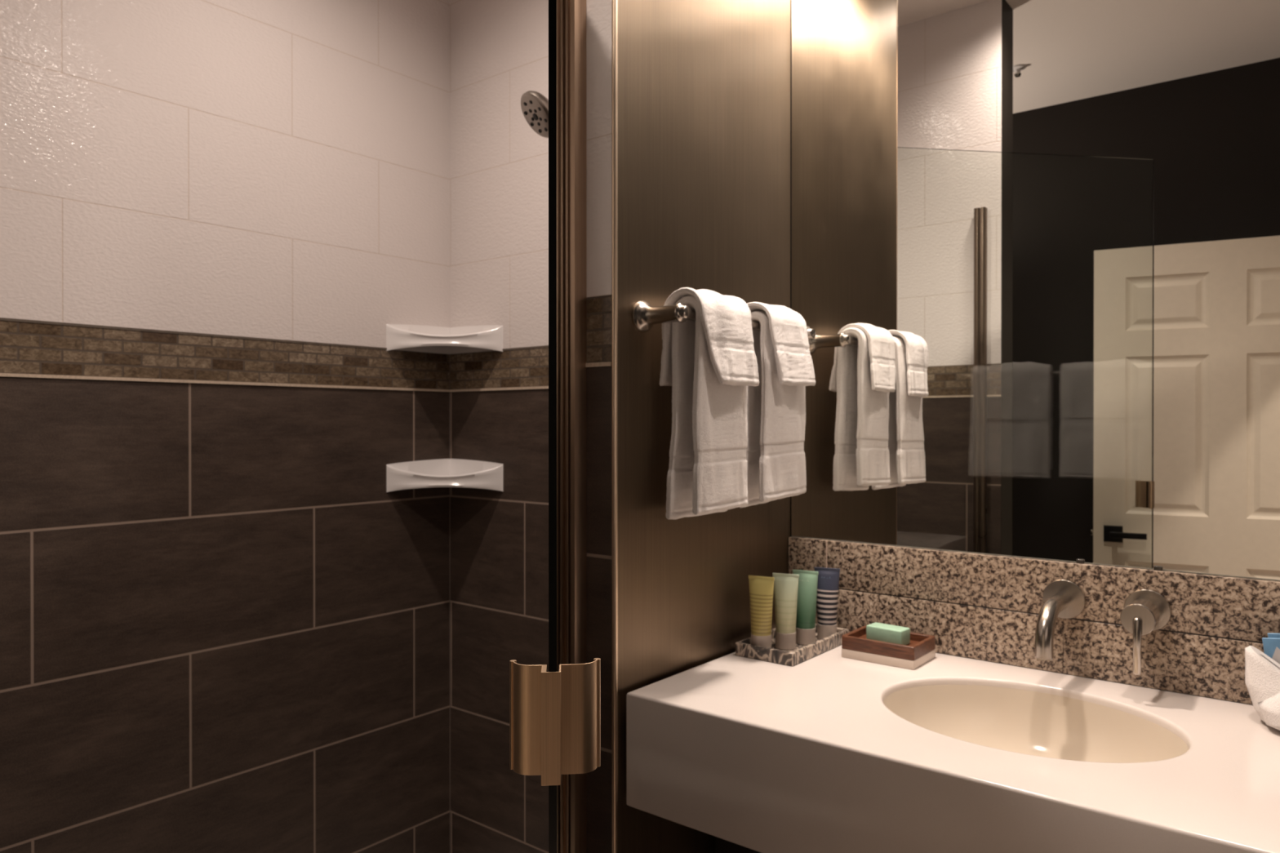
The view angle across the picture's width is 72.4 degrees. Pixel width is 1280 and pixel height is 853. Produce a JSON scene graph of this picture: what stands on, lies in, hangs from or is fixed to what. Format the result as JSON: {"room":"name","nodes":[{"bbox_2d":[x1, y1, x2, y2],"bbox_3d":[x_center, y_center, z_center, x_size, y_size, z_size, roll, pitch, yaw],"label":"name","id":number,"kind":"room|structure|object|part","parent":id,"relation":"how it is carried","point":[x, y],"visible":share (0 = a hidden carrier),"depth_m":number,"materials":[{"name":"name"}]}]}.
{"room":"bathroom","nodes":[
{"label":"bathroom","id":0,"kind":"room"},
{"bbox_2d":[0,0,449,852],"bbox_3d":[-1.081,-0.069,1.980,0.100,2.900,1.757,0,0,39],"label":"wall","id":1,"kind":"structure","parent":0,"point":[223,629],"depth_m":2.03,"materials":[{"name":"tile"}]},
{"bbox_2d":[0,317,548,354],"bbox_3d":[-0.645,-0.209,1.651,1.011,0.005,1.547,0,0,39],"label":"trim","id":2,"kind":"structure","parent":1,"relation":"attached to","point":[1,318],"depth_m":2.01,"materials":[{"name":"tile"}]},
{"bbox_2d":[0,361,611,391],"bbox_3d":[-0.594,-0.100,1.610,1.142,0.006,1.547,0,0,39],"label":"trim","id":3,"kind":"structure","parent":1,"relation":"attached to","point":[606,363],"depth_m":2.04,"materials":[{"name":"tile"}]},
{"bbox_2d":[448,354,450,852],"bbox_3d":[-0.556,0.557,2.559,0.006,1.543,0.006,0,0,39],"label":"trim","id":4,"kind":"structure","parent":1,"relation":"attached to","point":[449,354],"depth_m":2.56,"materials":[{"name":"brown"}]},
{"bbox_2d":[586,0,612,852],"bbox_3d":[0.091,-0.067,1.659,0.130,2.800,0.598,0,0,39],"label":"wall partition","id":5,"kind":"structure","parent":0,"point":[598,12],"depth_m":1.40,"materials":[{"name":"tile"}]},
{"bbox_2d":[509,0,600,852],"bbox_3d":[-0.093,0.242,1.008,0.063,1.968,0.867,0,0,-5],"label":"shower door","id":6,"kind":"structure","parent":5,"relation":"attached to","point":[555,714],"depth_m":0.59,"materials":[{"name":"clear glass"}]},
{"bbox_3d":[-0.058,0.199,0.592,0.063,0.075,0.033,0,0,-5],"label":"handle","id":7,"kind":"part","parent":6,"relation":"part of","materials":[{"name":"brown metal"}]},
{"bbox_3d":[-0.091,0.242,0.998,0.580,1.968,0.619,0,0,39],"label":"glass panel","id":8,"kind":"part","parent":6,"relation":"part of","materials":[{"name":"black"}]},
{"bbox_2d":[570,0,586,852],"bbox_3d":[-0.097,0.248,1.405,0.011,1.992,0.034,0,0,39],"label":"door frame","id":9,"kind":"structure","parent":5,"relation":"attached to","point":[578,7],"depth_m":1.40,"materials":[{"name":"brown metal"}]},
{"bbox_2d":[611,0,790,852],"bbox_3d":[0.133,-0.066,1.598,0.010,2.798,0.564,0,0,39],"label":"wall panel","id":10,"kind":"object","parent":5,"relation":"attached to","point":[700,89],"visible":0.67,"depth_m":1.51,"materials":[{"name":"brown metal"}]},
{"bbox_2d":[631,300,815,342],"bbox_3d":[0.170,-0.180,1.561,0.094,0.052,0.472,0,0,39],"label":"towel bar","id":11,"kind":"object","parent":10,"relation":"attached to","point":[644,316],"visible":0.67,"depth_m":1.40,"materials":[{"name":"silver metal"}]},
{"bbox_3d":[0.039,-0.179,1.397,0.094,0.052,0.052,0,0,39],"label":"post","id":12,"kind":"part","parent":11,"relation":"part of","materials":[{"name":"silver metal"}]},
{"bbox_2d":[665,295,748,519],"bbox_3d":[0.119,-0.030,1.457,0.082,0.362,0.175,0,0,39],"label":"hand towel","id":13,"kind":"object","parent":11,"relation":"hanging from","point":[708,466],"visible":0.77,"depth_m":1.41,"materials":[{"name":"white fabric"}]},
{"bbox_2d":[659,287,759,386],"bbox_3d":[0.114,-0.146,1.451,0.113,0.159,0.151,0,0,39],"label":"washcloth","id":14,"kind":"object","parent":13,"relation":"on","point":[726,322],"visible":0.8,"depth_m":1.42,"materials":[{"name":"white fabric"}]},
{"bbox_2d":[739,311,806,507],"bbox_3d":[0.250,-0.033,1.622,0.082,0.359,0.174,0,0,39],"label":"hand towel","id":15,"kind":"object","parent":11,"relation":"hanging from","point":[775,458],"visible":0.64,"depth_m":1.58,"materials":[{"name":"white fabric"}]},
{"bbox_2d":[746,302,815,386],"bbox_3d":[0.244,-0.147,1.613,0.111,0.155,0.140,0,0,39],"label":"washcloth","id":16,"kind":"object","parent":15,"relation":"on","point":[788,328],"visible":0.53,"depth_m":1.57,"materials":[{"name":"white fabric"}]},
{"bbox_3d":[0.301,-0.180,1.725,0.094,0.052,0.052,0,0,39],"label":"post","id":17,"kind":"part","parent":11,"relation":"part of","materials":[{"name":"silver metal"}]},
{"bbox_2d":[449,0,791,852],"bbox_3d":[0.364,-0.068,1.867,2.299,2.900,0.132,0,0,39],"label":"wall","id":18,"kind":"structure","parent":0,"point":[499,49],"depth_m":2.43,"materials":[{"name":"tile"}]},
{"bbox_2d":[386,458,502,492],"bbox_3d":[-0.535,0.137,2.402,0.228,0.085,0.218,0,0,39],"label":"corner shelf","id":19,"kind":"object","parent":18,"relation":"attached to","point":[442,473],"visible":1,"depth_m":2.40,"materials":[{"name":"white ceramic"}]},
{"bbox_2d":[386,324,502,354],"bbox_3d":[-0.535,-0.247,2.400,0.228,0.082,0.218,0,0,39],"label":"corner shelf","id":20,"kind":"object","parent":18,"relation":"attached to","point":[415,338],"visible":1,"depth_m":2.40,"materials":[{"name":"white ceramic"}]},
{"bbox_2d":[520,90,548,137],"bbox_3d":[-0.128,-0.727,2.009,0.336,0.173,0.106,0,0,-43],"label":"shower head","id":21,"kind":"object","parent":18,"relation":"attached to","point":[534,105],"visible":0.43,"depth_m":1.90},
{"bbox_2d":[788,537,1279,704],"bbox_3d":[0.720,0.325,1.488,1.047,0.188,0.016,0,0,39],"label":"backsplash","id":22,"kind":"structure","parent":18,"relation":"attached to","point":[987,607],"depth_m":1.49,"materials":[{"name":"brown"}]},
{"bbox_2d":[1034,578,1086,660],"bbox_3d":[0.672,0.311,1.421,0.066,0.106,0.150,0,0,39],"label":"faucet spout","id":23,"kind":"object","parent":22,"relation":"attached to","point":[1063,598],"visible":1,"depth_m":1.41,"materials":[{"name":"silver metal"}]},
{"bbox_3d":[0.669,0.320,1.417,0.027,0.084,0.140,0,0,39],"label":"spout","id":24,"kind":"part","parent":23,"relation":"part of","materials":[{"name":"silver metal"}]},
{"bbox_2d":[1120,588,1172,675],"bbox_3d":[0.782,0.318,1.361,0.066,0.115,0.106,0,0,39],"label":"valve","id":25,"kind":"object","parent":22,"relation":"attached to","point":[1145,611],"visible":1,"depth_m":1.33,"materials":[{"name":"silver metal"}]},
{"bbox_3d":[0.753,0.332,1.324,0.012,0.086,0.012,0,0,39],"label":"lever","id":26,"kind":"part","parent":25,"relation":"part of","materials":[{"name":"silver metal"}]},
{"bbox_2d":[791,0,1279,581],"bbox_3d":[0.724,-0.423,1.488,1.046,1.326,0.009,0,0,39],"label":"wall mirror","id":27,"kind":"object","parent":18,"relation":"attached to","point":[1035,244],"visible":1,"depth_m":1.51,"materials":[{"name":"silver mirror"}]},
{"bbox_3d":[0.611,0.919,1.347,0.978,0.631,0.338,0,0,39],"label":"vanity cabinet","id":28,"kind":"object","parent":18,"relation":"attached to","visible":0},
{"bbox_2d":[626,644,1279,852],"bbox_3d":[0.559,0.511,1.274,1.044,0.181,0.553,0,0,39],"label":"countertop","id":29,"kind":"structure","parent":28,"relation":"on","point":[828,752],"depth_m":1.22,"materials":[{"name":"beige stone"}]},
{"bbox_2d":[735,623,848,666],"bbox_3d":[0.291,0.407,1.651,0.120,0.024,0.228,0,0,39],"label":"tray","id":30,"kind":"object","parent":29,"relation":"on","point":[744,648],"visible":0.58,"depth_m":1.58,"materials":[{"name":"stone"}]},
{"bbox_2d":[748,575,774,648],"bbox_3d":[0.222,0.342,1.602,0.038,0.136,0.038,0,0,-16],"label":"toiletry tube","id":31,"kind":"object","parent":30,"relation":"on","point":[761,588],"visible":0.96,"depth_m":1.59,"materials":[{"name":"yellow plastic"}]},
{"bbox_2d":[772,573,799,649],"bbox_3d":[0.270,0.341,1.620,0.038,0.137,0.038,0,0,-20],"label":"toiletry tube","id":32,"kind":"object","parent":30,"relation":"on","point":[785,585],"visible":0.99,"depth_m":1.61,"materials":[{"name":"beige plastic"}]},
{"bbox_2d":[792,569,817,645],"bbox_3d":[0.313,0.341,1.655,0.038,0.137,0.038,0,0,-16],"label":"toiletry tube","id":33,"kind":"object","parent":30,"relation":"on","point":[807,580],"visible":0.88,"depth_m":1.64,"materials":[{"name":"green plastic"}]},
{"bbox_2d":[813,567,839,639],"bbox_3d":[0.361,0.341,1.686,0.038,0.137,0.038,0,0,-20],"label":"toiletry tube","id":34,"kind":"object","parent":30,"relation":"on","point":[828,584],"visible":0.93,"depth_m":1.67,"materials":[{"name":"blue plastic"}]},
{"bbox_2d":[841,625,935,670],"bbox_3d":[0.451,0.399,1.586,0.135,0.039,0.104,0,0,39],"label":"soap dish","id":35,"kind":"object","parent":29,"relation":"on","point":[921,650],"visible":0.91,"depth_m":1.55,"materials":[{"name":"brown wood"}]},
{"bbox_2d":[866,622,910,644],"bbox_3d":[0.451,0.378,1.589,0.069,0.029,0.037,0,0,43],"label":"soap bar","id":36,"kind":"object","parent":35,"relation":"in","point":[876,631],"visible":0.77,"depth_m":1.57,"materials":[{"name":"green wax"}]},
{"bbox_3d":[0.451,0.411,1.587,0.135,0.016,0.104,0,0,39],"label":"dish","id":37,"kind":"part","parent":35,"relation":"part of","materials":[{"name":"beige"}]},
{"bbox_2d":[883,684,1188,763],"bbox_3d":[0.562,0.495,1.280,0.410,0.126,0.327,0,0,39],"label":"basin","id":38,"kind":"object","parent":29,"relation":"in","point":[1046,723],"depth_m":1.39,"materials":[{"name":"beige ceramic"}]},
{"bbox_2d":[1244,645,1279,730],"bbox_3d":[0.940,0.369,1.187,0.199,0.102,0.106,0,0,39],"label":"folded washcloth","id":39,"kind":"object","parent":29,"relation":"on","point":[1262,673],"visible":1,"depth_m":1.23,"materials":[{"name":"white fabric"}]},
{"bbox_2d":[1262,633,1279,663],"bbox_3d":[0.950,0.334,1.259,0.088,0.078,0.014,0,0,39],"label":"packet","id":40,"kind":"object","parent":39,"relation":"in","point":[1271,644],"visible":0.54,"depth_m":1.27,"materials":[{"name":"blue paper"}]},
{"bbox_2d":[1271,647,1279,663],"bbox_3d":[0.946,0.344,1.254,0.066,0.058,0.001,0,0,39],"label":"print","id":41,"kind":"object","parent":40,"relation":"attached to","point":[1275,651],"depth_m":1.27,"materials":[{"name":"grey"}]}
]}

